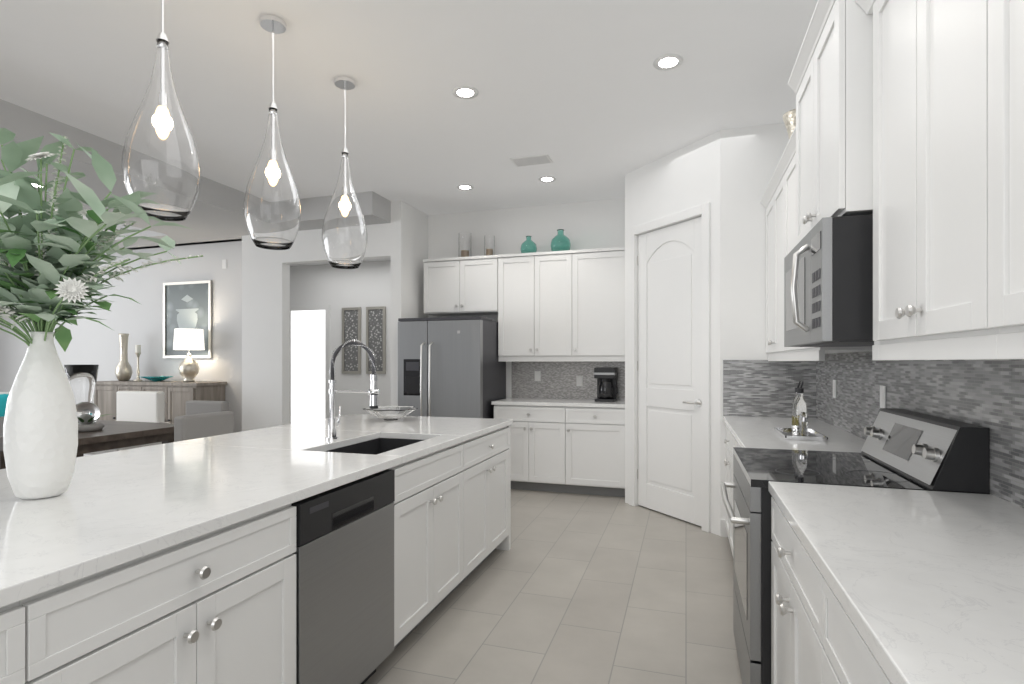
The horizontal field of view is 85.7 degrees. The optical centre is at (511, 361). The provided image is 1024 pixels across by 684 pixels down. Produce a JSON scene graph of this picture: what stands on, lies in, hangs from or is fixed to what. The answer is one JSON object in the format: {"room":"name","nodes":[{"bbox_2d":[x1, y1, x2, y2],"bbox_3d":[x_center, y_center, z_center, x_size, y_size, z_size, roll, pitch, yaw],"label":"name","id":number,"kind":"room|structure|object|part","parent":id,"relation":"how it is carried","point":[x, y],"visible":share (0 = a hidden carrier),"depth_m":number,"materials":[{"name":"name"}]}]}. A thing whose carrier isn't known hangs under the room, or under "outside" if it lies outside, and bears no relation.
{"room":"kitchen","nodes":[
{"label":"kitchen","id":0,"kind":"room"},
{"bbox_2d":[0,209,87,219],"bbox_3d":[-7.468,-1.920,3.666,4.550,0.300,7.700,0,0,18],"label":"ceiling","id":1,"kind":"structure","parent":0,"point":[85,218],"depth_m":6.71,"materials":[{"name":"paint"}]},
{"bbox_2d":[0,241,241,432],"bbox_3d":[-5.750,-0.370,7.753,5.370,3.400,0.150,0,0,18],"label":"wall","id":2,"kind":"structure","parent":0,"point":[97,343],"depth_m":7.33,"materials":[{"name":"paint"}]},
{"bbox_3d":[-4.247,-0.550,7.215,0.800,1.000,0.029,0,0,18],"label":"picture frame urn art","id":3,"kind":"part","parent":2,"relation":"part of"},
{"bbox_2d":[222,259,226,268],"bbox_3d":[-3.671,-1.250,7.045,0.070,0.114,0.008,0,0,18],"label":"wall box","id":4,"kind":"object","parent":2,"relation":"attached to","point":[224,264],"visible":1,"depth_m":7.04,"materials":[{"name":"white plastic"}]},
{"bbox_2d":[0,99,390,266],"bbox_3d":[-5.746,-1.800,4.391,7.400,0.540,10.120,0,0,18],"label":"ceiling","id":5,"kind":"structure","parent":0,"point":[216,214],"depth_m":5.50,"materials":[{"name":"paint"}]},
{"bbox_2d":[242,223,390,430],"bbox_3d":[-2.284,-0.250,6.440,2.030,3.160,0.130,0,0,18],"label":"wall","id":6,"kind":"structure","parent":0,"point":[265,338],"depth_m":6.57,"materials":[{"name":"paint"}]},
{"bbox_2d":[290,261,390,416],"bbox_3d":[-2.797,-0.250,8.704,4.630,3.160,0.120,0,0,18],"label":"wall","id":7,"kind":"structure","parent":0,"point":[364,285],"depth_m":8.55,"materials":[{"name":"paint"}]},
{"bbox_2d":[291,310,324,423],"bbox_3d":[-3.237,0.255,8.771,0.650,2.150,0.014,0,0,18],"label":"door","id":8,"kind":"structure","parent":7,"relation":"attached to","point":[307,365],"depth_m":8.77,"materials":[{"name":"white"}]},
{"bbox_2d":[290,304,329,423],"bbox_3d":[-3.238,0.215,8.770,0.810,2.230,0.020,0,0,18],"label":"door frame","id":9,"kind":"structure","parent":7,"relation":"attached to","point":[326,308],"depth_m":8.66,"materials":[{"name":"paint"}]},
{"bbox_2d":[342,307,360,373],"bbox_3d":[-2.481,-0.330,8.525,0.330,1.020,0.029,0,0,18],"label":"framed picture","id":10,"kind":"object","parent":7,"relation":"attached to","point":[351,330],"visible":0.96,"depth_m":8.53,"materials":[{"name":"silver metal"}]},
{"bbox_2d":[366,306,385,373],"bbox_3d":[-2.071,-0.330,8.396,0.330,1.020,0.029,0,0,18],"label":"framed picture","id":11,"kind":"object","parent":7,"relation":"attached to","point":[376,330],"visible":0.94,"depth_m":8.39,"materials":[{"name":"silver metal"}]},
{"bbox_2d":[0,0,817,214],"bbox_3d":[-1.058,-1.920,2.216,5.450,0.300,8.790,0,0,18],"label":"ceiling","id":12,"kind":"structure","parent":0,"point":[590,100],"depth_m":3.48,"materials":[{"name":"paint"}]},
{"bbox_2d":[121,0,200,220],"bbox_3d":[-1.435,-1.184,2.266,0.276,1.169,0.276,0,0,18],"label":"pendant light","id":13,"kind":"object","parent":12,"relation":"hanging from","point":[160,156],"visible":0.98,"depth_m":2.19,"materials":[{"name":"clear glass"}]},
{"bbox_3d":[-1.435,-1.404,2.266,0.132,0.728,0.132,0,0,17],"label":"canopy rod","id":14,"kind":"part","parent":13,"relation":"part of","materials":[{"name":"silver metal"}]},
{"bbox_2d":[243,14,300,249],"bbox_3d":[-1.244,-1.184,2.872,0.276,1.169,0.276,0,0,18],"label":"pendant light","id":15,"kind":"object","parent":12,"relation":"hanging from","point":[272,209],"visible":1,"depth_m":2.79,"materials":[{"name":"clear glass"}]},
{"bbox_3d":[-1.244,-0.960,2.872,0.276,0.721,0.276,0,0,17],"label":"lamp shade","id":16,"kind":"part","parent":15,"relation":"part of","materials":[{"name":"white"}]},
{"bbox_3d":[-1.244,-1.404,2.872,0.132,0.728,0.132,0,0,17],"label":"canopy rod","id":17,"kind":"part","parent":15,"relation":"part of","materials":[{"name":"silver metal"}]},
{"bbox_2d":[322,76,367,268],"bbox_3d":[-1.053,-1.184,3.478,0.276,1.169,0.276,0,0,18],"label":"pendant light","id":18,"kind":"object","parent":12,"relation":"hanging from","point":[344,236],"visible":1,"depth_m":3.40,"materials":[{"name":"clear glass"}]},
{"bbox_3d":[-1.053,-1.404,3.478,0.132,0.728,0.132,0,0,17],"label":"canopy rod","id":19,"kind":"part","parent":18,"relation":"part of","materials":[{"name":"silver metal"}]},
{"bbox_3d":[-1.053,-0.960,3.478,0.276,0.721,0.276,0,0,17],"label":"lamp shade","id":20,"kind":"part","parent":18,"relation":"part of","materials":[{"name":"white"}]},
{"bbox_2d":[452,86,477,98],"bbox_3d":[-0.306,-1.766,3.619,0.170,0.005,0.170,0,0,18],"label":"recessed light","id":21,"kind":"object","parent":12,"relation":"in","point":[464,92],"visible":1,"depth_m":3.62,"materials":[{"name":"white"}]},
{"bbox_2d":[457,184,473,189],"bbox_3d":[-0.474,-1.766,5.581,0.170,0.005,0.170,0,0,18],"label":"recessed light","id":22,"kind":"object","parent":12,"relation":"in","point":[465,187],"visible":1,"depth_m":5.58,"materials":[{"name":"white"}]},
{"bbox_2d":[510,154,552,166],"bbox_3d":[0.174,-1.764,4.842,0.340,0.010,0.200,0,0,18],"label":"ceiling vent","id":23,"kind":"object","parent":12,"relation":"in","point":[532,160],"visible":1,"depth_m":4.83,"materials":[{"name":"white plastic"}]},
{"bbox_2d":[538,176,555,181],"bbox_3d":[0.340,-1.766,5.335,0.170,0.005,0.170,0,0,18],"label":"recessed light","id":24,"kind":"object","parent":12,"relation":"in","point":[547,179],"visible":1,"depth_m":5.33,"materials":[{"name":"white"}]},
{"bbox_2d":[653,54,682,69],"bbox_3d":[0.921,-1.766,3.254,0.170,0.005,0.170,0,0,18],"label":"recessed light","id":25,"kind":"object","parent":12,"relation":"in","point":[668,62],"visible":1,"depth_m":3.25,"materials":[{"name":"white"}]},
{"bbox_2d":[391,200,427,405],"bbox_3d":[-1.175,-0.370,6.368,0.130,3.400,0.660,0,0,18],"label":"wall","id":26,"kind":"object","parent":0,"point":[409,238],"visible":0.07,"depth_m":6.13,"materials":[{"name":"paint"}]},
{"bbox_2d":[428,198,624,399],"bbox_3d":[0.862,-0.370,6.141,4.150,3.400,0.148,0,0,18],"label":"wall","id":27,"kind":"structure","parent":0,"point":[597,224],"depth_m":6.23,"materials":[{"name":"paint"}]},
{"bbox_2d":[84,454,726,536],"bbox_3d":[-3.077,1.265,7.201,10.800,0.130,2.915,0,0,18],"label":"baseboard","id":28,"kind":"structure","parent":27,"relation":"attached to","point":[723,531],"depth_m":4.20,"materials":[{"name":"paint"}]},
{"bbox_2d":[423,255,490,315],"bbox_3d":[-0.534,-0.859,6.330,0.895,0.620,0.340,0,0,18],"label":"upper cabinet","id":29,"kind":"object","parent":27,"relation":"attached to","point":[454,286],"depth_m":6.18,"materials":[{"name":"white wood"}]},
{"bbox_2d":[458,232,471,256],"bbox_3d":[-0.540,-1.325,6.336,0.150,0.300,0.150,0,0,18],"label":"hurricane","id":30,"kind":"object","parent":29,"relation":"on","point":[464,244],"visible":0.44,"depth_m":6.27,"materials":[{"name":"white"}]},
{"bbox_2d":[484,235,494,255],"bbox_3d":[-0.254,-1.300,6.245,0.120,0.250,0.120,0,0,18],"label":"hurricane","id":31,"kind":"object","parent":29,"relation":"on","point":[489,244],"visible":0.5,"depth_m":6.20,"materials":[{"name":"white"}]},
{"bbox_2d":[491,250,578,358],"bbox_3d":[0.286,-0.613,6.071,0.946,1.114,0.340,0,0,18],"label":"upper cabinet","id":32,"kind":"object","parent":27,"relation":"attached to","point":[566,305],"depth_m":5.90,"materials":[{"name":"white wood"}]},
{"bbox_2d":[520,236,536,252],"bbox_3d":[0.185,-1.282,6.107,0.184,0.217,0.184,0,0,18],"label":"bottle","id":33,"kind":"object","parent":32,"relation":"on","point":[528,245],"visible":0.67,"depth_m":6.04,"materials":[{"name":"teal glass"}]},
{"bbox_2d":[550,229,570,250],"bbox_3d":[0.528,-1.304,5.999,0.222,0.262,0.222,0,0,18],"label":"bottle","id":34,"kind":"object","parent":32,"relation":"on","point":[560,240],"visible":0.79,"depth_m":5.92,"materials":[{"name":"teal glass"}]},
{"bbox_2d":[535,371,540,380],"bbox_3d":[0.289,0.160,6.239,0.070,0.114,0.008,0,0,18],"label":"electrical outlet","id":35,"kind":"object","parent":27,"relation":"attached to","point":[537,375],"visible":1,"depth_m":6.23,"materials":[{"name":"white plastic"}]},
{"bbox_2d":[577,376,582,385],"bbox_3d":[0.747,0.210,6.094,0.070,0.114,0.008,0,0,18],"label":"electrical outlet","id":36,"kind":"object","parent":27,"relation":"attached to","point":[579,380],"visible":1,"depth_m":6.09,"materials":[{"name":"white plastic"}]},
{"bbox_2d":[579,247,624,358],"bbox_3d":[0.931,-0.613,5.868,0.647,1.114,0.340,0,0,18],"label":"upper cabinet","id":37,"kind":"object","parent":27,"relation":"attached to","point":[601,270],"depth_m":5.70,"materials":[{"name":"white wood"}]},
{"bbox_2d":[364,489,742,683],"bbox_3d":[-2.547,1.390,5.207,13.010,0.120,13.600,0,0,18],"label":"floor","id":38,"kind":"structure","parent":0,"point":[570,588],"depth_m":2.98,"materials":[{"name":"beige tile"}]},
{"bbox_2d":[0,416,173,468],"bbox_3d":[-4.271,0.950,4.912,2.500,0.760,1.100,0,0,18],"label":"dining table","id":39,"kind":"object","parent":38,"relation":"on","point":[110,435],"visible":0.15,"depth_m":4.59,"materials":[{"name":"brown wood"}]},
{"bbox_2d":[64,365,98,403],"bbox_3d":[-3.957,0.296,5.075,0.254,0.542,0.254,0,0,18],"label":"glass hurricane vase","id":40,"kind":"object","parent":39,"relation":"on","point":[82,379],"visible":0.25,"depth_m":5.00,"materials":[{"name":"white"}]},
{"bbox_2d":[76,402,110,431],"bbox_3d":[-3.538,0.449,4.575,0.474,0.240,0.412,0,0,18],"label":"centerpiece","id":41,"kind":"object","parent":39,"relation":"on","point":[88,414],"visible":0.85,"depth_m":4.52,"materials":[{"name":"silver metal"}]},
{"bbox_2d":[81,391,167,456],"bbox_3d":[-4.244,0.830,5.994,0.780,1.000,0.540,0,0,18],"label":"dining chair","id":42,"kind":"object","parent":38,"relation":"on","point":[140,406],"visible":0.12,"depth_m":6.13,"materials":[{"name":"fabric"}]},
{"bbox_2d":[94,328,226,422],"bbox_3d":[-4.536,0.459,7.064,1.750,1.741,0.485,0,0,18],"label":"buffet","id":43,"kind":"object","parent":38,"relation":"on","point":[178,394],"visible":0.44,"depth_m":6.86,"materials":[{"name":"brown wood"}]},
{"bbox_2d":[133,344,142,381],"bbox_3d":[-4.851,0.014,7.160,0.100,0.470,0.100,0,0,17],"label":"candlestick","id":44,"kind":"object","parent":43,"relation":"on","point":[137,347],"depth_m":7.15,"materials":[{"name":"silver glass"}]},
{"bbox_2d":[138,376,173,381],"bbox_3d":[-4.532,0.218,7.075,0.385,0.067,0.374,0,0,17],"label":"bowl","id":45,"kind":"object","parent":43,"relation":"on","point":[153,378],"depth_m":7.02,"materials":[{"name":"teal glass"}]},
{"bbox_2d":[173,328,204,381],"bbox_3d":[-4.041,-0.081,6.905,0.343,0.660,0.343,0,0,17],"label":"table lamp","id":46,"kind":"object","parent":43,"relation":"on","point":[189,339],"depth_m":6.81,"materials":[{"name":"white fabric"}]},
{"bbox_2d":[174,411,233,441],"bbox_3d":[-2.644,0.870,4.451,0.540,0.920,0.500,0,0,18],"label":"dining chair","id":47,"kind":"object","parent":38,"relation":"on","point":[193,426],"visible":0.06,"depth_m":4.30,"materials":[{"name":"grey fabric"}]},
{"bbox_2d":[186,400,228,414],"bbox_3d":[-3.270,0.870,5.592,0.500,0.920,0.540,0,0,18],"label":"dining chair","id":48,"kind":"object","parent":38,"relation":"on","point":[196,407],"visible":0.1,"depth_m":5.75,"materials":[{"name":"grey fabric"}]},
{"bbox_2d":[0,423,512,683],"bbox_3d":[-0.950,0.890,2.470,0.984,0.880,3.340,0,0,18],"label":"kitchen island","id":49,"kind":"object","parent":38,"relation":"on","point":[351,549],"depth_m":1.74,"materials":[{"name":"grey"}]},
{"bbox_2d":[0,415,511,602],"bbox_3d":[-1.131,0.427,2.532,1.321,0.035,3.390,0,0,18],"label":"island countertop","id":50,"kind":"structure","parent":49,"relation":"on","point":[115,506],"depth_m":1.80,"materials":[{"name":"white stone"}]},
{"bbox_2d":[0,128,202,499],"bbox_3d":[-1.443,-0.156,1.649,0.929,1.129,0.742,0,0,18],"label":"flower vase","id":51,"kind":"object","parent":50,"relation":"on","point":[56,282],"visible":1,"depth_m":1.63,"materials":[{"name":"white ceramic"}]},
{"bbox_2d":[324,339,379,438],"bbox_3d":[-0.822,0.140,2.902,0.300,0.516,0.100,0,0,18],"label":"faucet","id":52,"kind":"object","parent":50,"relation":"on","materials":[{"name":"silver metal"}]},
{"bbox_2d":[320,435,427,454],"bbox_3d":[-0.688,0.546,2.838,0.407,0.226,0.708,0,0,18],"label":"sink","id":53,"kind":"object","parent":50,"relation":"in","point":[378,442],"depth_m":3.16,"materials":[{"name":"black metal"}]},
{"bbox_2d":[363,406,417,420],"bbox_3d":[-0.853,0.366,3.878,0.381,0.084,0.375,0,0,18],"label":"decor","id":54,"kind":"object","parent":50,"relation":"on","point":[389,413],"visible":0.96,"depth_m":3.81,"materials":[{"name":"white metal"}]},
{"bbox_2d":[267,469,394,683],"bbox_3d":[-0.650,0.894,2.076,0.132,0.872,0.602,0,0,17],"label":"dishwasher","id":55,"kind":"object","parent":49,"relation":"in","point":[344,553],"depth_m":2.01,"materials":[{"name":"silver metal"}]},
{"bbox_2d":[398,316,505,418],"bbox_3d":[-0.647,0.435,6.047,0.930,1.790,0.896,0,0,18],"label":"refrigerator","id":56,"kind":"object","parent":38,"relation":"on","point":[451,367],"visible":0.62,"depth_m":5.68,"materials":[{"name":"grey metal"}]},
{"bbox_2d":[491,402,570,492],"bbox_3d":[0.293,0.890,5.917,0.820,0.880,0.631,0,0,18],"label":"base cabinet","id":57,"kind":"object","parent":38,"relation":"on","point":[540,435],"depth_m":5.60,"materials":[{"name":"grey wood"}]},
{"bbox_2d":[495,398,624,405],"bbox_3d":[0.538,0.427,5.835,1.376,0.035,0.640,0,0,18],"label":"countertop","id":58,"kind":"structure","parent":57,"relation":"on","point":[508,401],"depth_m":5.66,"materials":[{"name":"white stone"}]},
{"bbox_2d":[594,367,617,401],"bbox_3d":[0.999,0.234,5.787,0.237,0.350,0.261,0,0,18],"label":"coffee maker","id":59,"kind":"object","parent":58,"relation":"on","point":[607,387],"visible":1,"depth_m":5.69,"materials":[{"name":"black plastic"}]},
{"bbox_2d":[571,406,624,496],"bbox_3d":[0.882,0.890,5.731,0.657,0.880,0.631,0,0,18],"label":"base cabinet","id":60,"kind":"object","parent":38,"relation":"on","point":[576,446],"depth_m":5.43,"materials":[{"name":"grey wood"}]},
{"bbox_2d":[724,424,730,546],"bbox_3d":[1.755,0.890,3.596,0.628,0.880,0.820,0,0,18],"label":"base cabinet","id":61,"kind":"object","parent":38,"relation":"on","point":[727,462],"depth_m":3.80,"materials":[{"name":"grey"}]},
{"bbox_2d":[723,416,865,452],"bbox_3d":[1.665,0.427,3.323,0.637,0.035,1.654,0,0,18],"label":"countertop","id":62,"kind":"structure","parent":61,"relation":"on","point":[751,432],"depth_m":3.04,"materials":[{"name":"white stone"}]},
{"bbox_2d":[774,381,827,440],"bbox_3d":[1.595,0.259,3.062,0.200,0.301,0.380,0,0,18],"label":"tray","id":63,"kind":"object","parent":62,"relation":"on","point":[799,430],"visible":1,"depth_m":3.05,"materials":[{"name":"silver metal"}]},
{"bbox_2d":[791,425,802,435],"bbox_3d":[1.562,0.374,3.025,0.054,0.051,0.054,0,0,17],"label":"cup","id":64,"kind":"object","parent":63,"relation":"on","point":[795,428],"depth_m":3.01,"materials":[{"name":"silver metal"}]},
{"bbox_2d":[791,381,804,432],"bbox_3d":[1.634,0.254,3.155,0.064,0.292,0.064,0,0,17],"label":"oil bottle","id":65,"kind":"object","parent":63,"relation":"on","point":[796,394],"depth_m":3.15,"materials":[{"name":"clear glass"}]},
{"bbox_2d":[769,492,806,683],"bbox_3d":[1.069,0.890,1.419,0.628,0.880,0.805,0,0,18],"label":"base cabinet","id":66,"kind":"object","parent":38,"relation":"on","point":[788,554],"depth_m":1.57,"materials":[{"name":"grey wood"}]},
{"bbox_2d":[768,481,1023,683],"bbox_3d":[0.738,0.427,0.384,0.637,0.035,2.977,0,0,18],"label":"countertop","id":67,"kind":"structure","parent":66,"relation":"on","point":[932,582],"depth_m":1.08,"materials":[{"name":"white stone"}]},
{"bbox_2d":[731,436,873,554],"bbox_3d":[1.544,0.890,2.926,0.628,0.880,0.824,0,0,18],"label":"base cabinet","id":68,"kind":"object","parent":38,"relation":"on","point":[734,443],"depth_m":3.55,"materials":[{"name":"grey"}]},
{"bbox_2d":[807,552,890,683],"bbox_3d":[0.854,0.890,0.737,0.628,0.880,0.866,0,0,18],"label":"base cabinet","id":69,"kind":"object","parent":38,"relation":"on","point":[837,652],"depth_m":1.11,"materials":[{"name":"grey wood"}]},
{"bbox_2d":[720,408,989,683],"bbox_3d":[1.238,0.767,2.189,0.755,1.125,0.758,0,0,18],"label":"range","id":70,"kind":"object","parent":38,"relation":"on","point":[906,449],"visible":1,"depth_m":1.95,"materials":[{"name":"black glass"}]},
{"bbox_3d":[-6.212,0.855,6.792,0.780,0.950,0.540,0,0,-42],"label":"chair","id":71,"kind":"object","parent":38,"relation":"on","visible":0},
{"bbox_2d":[0,394,8,416],"bbox_3d":[-6.192,0.610,6.734,0.440,0.440,0.198,0,0,-42],"label":"cushion","id":72,"kind":"object","parent":71,"relation":"on","point":[3,400],"visible":0.12,"depth_m":6.66,"materials":[{"name":"teal fabric"}]},
{"bbox_2d":[625,131,719,535],"bbox_3d":[1.384,-0.370,4.746,0.120,3.400,1.131,0,0,-28],"label":"wall","id":73,"kind":"structure","parent":0,"point":[684,178],"depth_m":4.47,"materials":[{"name":"paint"}]},
{"bbox_2d":[629,202,709,532],"bbox_3d":[1.371,0.043,4.751,0.138,2.575,0.960,0,0,-27],"label":"door frame","id":74,"kind":"structure","parent":73,"relation":"attached to","point":[702,210],"depth_m":4.60,"materials":[{"name":"paint"}]},
{"bbox_2d":[637,216,701,526],"bbox_3d":[1.334,0.076,4.735,0.099,2.484,0.808,0,0,-27],"label":"door leaf","id":75,"kind":"structure","parent":73,"relation":"in","point":[669,370],"depth_m":4.72,"materials":[{"name":"paint"}]},
{"bbox_2d":[720,123,815,536],"bbox_3d":[1.990,-0.370,4.150,0.800,3.400,0.128,0,0,18],"label":"wall","id":76,"kind":"structure","parent":0,"point":[750,157],"depth_m":4.16,"materials":[{"name":"paint"}]},
{"bbox_3d":[1.220,-0.370,0.611,0.140,3.400,7.100,0,0,18],"label":"wall","id":77,"kind":"structure","parent":0,"visible":0},
{"bbox_2d":[793,0,860,247],"bbox_3d":[1.404,-0.900,2.137,0.422,0.800,0.756,0,0,18],"label":"upper cabinet","id":78,"kind":"object","parent":77,"relation":"attached to","point":[827,78],"depth_m":1.99,"materials":[{"name":"white wood"}]},
{"bbox_2d":[784,214,873,346],"bbox_3d":[1.352,-0.277,2.153,0.530,0.417,0.756,0,0,18],"label":"microwave","id":79,"kind":"object","parent":78,"relation":"attached to","point":[828,281],"visible":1,"depth_m":1.85,"materials":[{"name":"silver metal"}]},
{"bbox_2d":[816,351,1023,507],"bbox_3d":[1.405,0.172,1.444,0.008,0.475,5.400,0,0,18],"label":"backsplash","id":80,"kind":"structure","parent":77,"relation":"attached to","point":[989,394],"depth_m":2.02,"materials":[{"name":"tile"}]},
{"bbox_2d":[761,168,780,355],"bbox_3d":[1.921,-0.627,3.644,0.342,1.144,0.888,0,0,18],"label":"upper cabinet","id":81,"kind":"object","parent":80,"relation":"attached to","point":[772,202],"depth_m":3.74,"materials":[{"name":"white wood"}]},
{"bbox_2d":[833,380,835,397],"bbox_3d":[2.043,0.170,3.497,0.008,0.114,0.070,0,0,18],"label":"electrical outlet","id":82,"kind":"object","parent":80,"relation":"attached to","point":[834,388],"visible":0.96,"depth_m":3.48,"materials":[{"name":"white plastic"}]},
{"bbox_2d":[781,140,904,355],"bbox_3d":[1.690,-0.627,2.912,0.342,1.144,0.889,0,0,18],"label":"upper cabinet","id":83,"kind":"object","parent":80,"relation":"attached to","point":[787,160],"depth_m":3.21,"materials":[{"name":"white wood"}]},
{"bbox_2d":[782,109,795,139],"bbox_3d":[1.743,-1.355,3.351,0.183,0.302,0.183,0,0,18],"label":"vase","id":84,"kind":"object","parent":83,"relation":"on","point":[789,118],"visible":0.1,"depth_m":3.33,"materials":[{"name":"gold glass"}]},
{"bbox_2d":[880,385,885,407],"bbox_3d":[1.773,0.170,2.639,0.008,0.114,0.070,0,0,18],"label":"electrical outlet","id":85,"kind":"object","parent":80,"relation":"attached to","point":[882,396],"visible":0.85,"depth_m":2.63,"materials":[{"name":"white plastic"}]},
{"bbox_2d":[861,0,1023,347],"bbox_3d":[1.205,-0.627,1.371,0.342,1.144,0.821,0,0,18],"label":"upper cabinet","id":86,"kind":"object","parent":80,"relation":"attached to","point":[908,133],"depth_m":1.44,"materials":[{"name":"white wood"}]},
{"bbox_2d":[961,0,1023,343],"bbox_3d":[0.994,-0.627,0.704,0.342,1.144,0.821,0,0,18],"label":"upper cabinet","id":87,"kind":"object","parent":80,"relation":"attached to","point":[992,31],"depth_m":1.07,"materials":[{"name":"white wood"}]}
]}

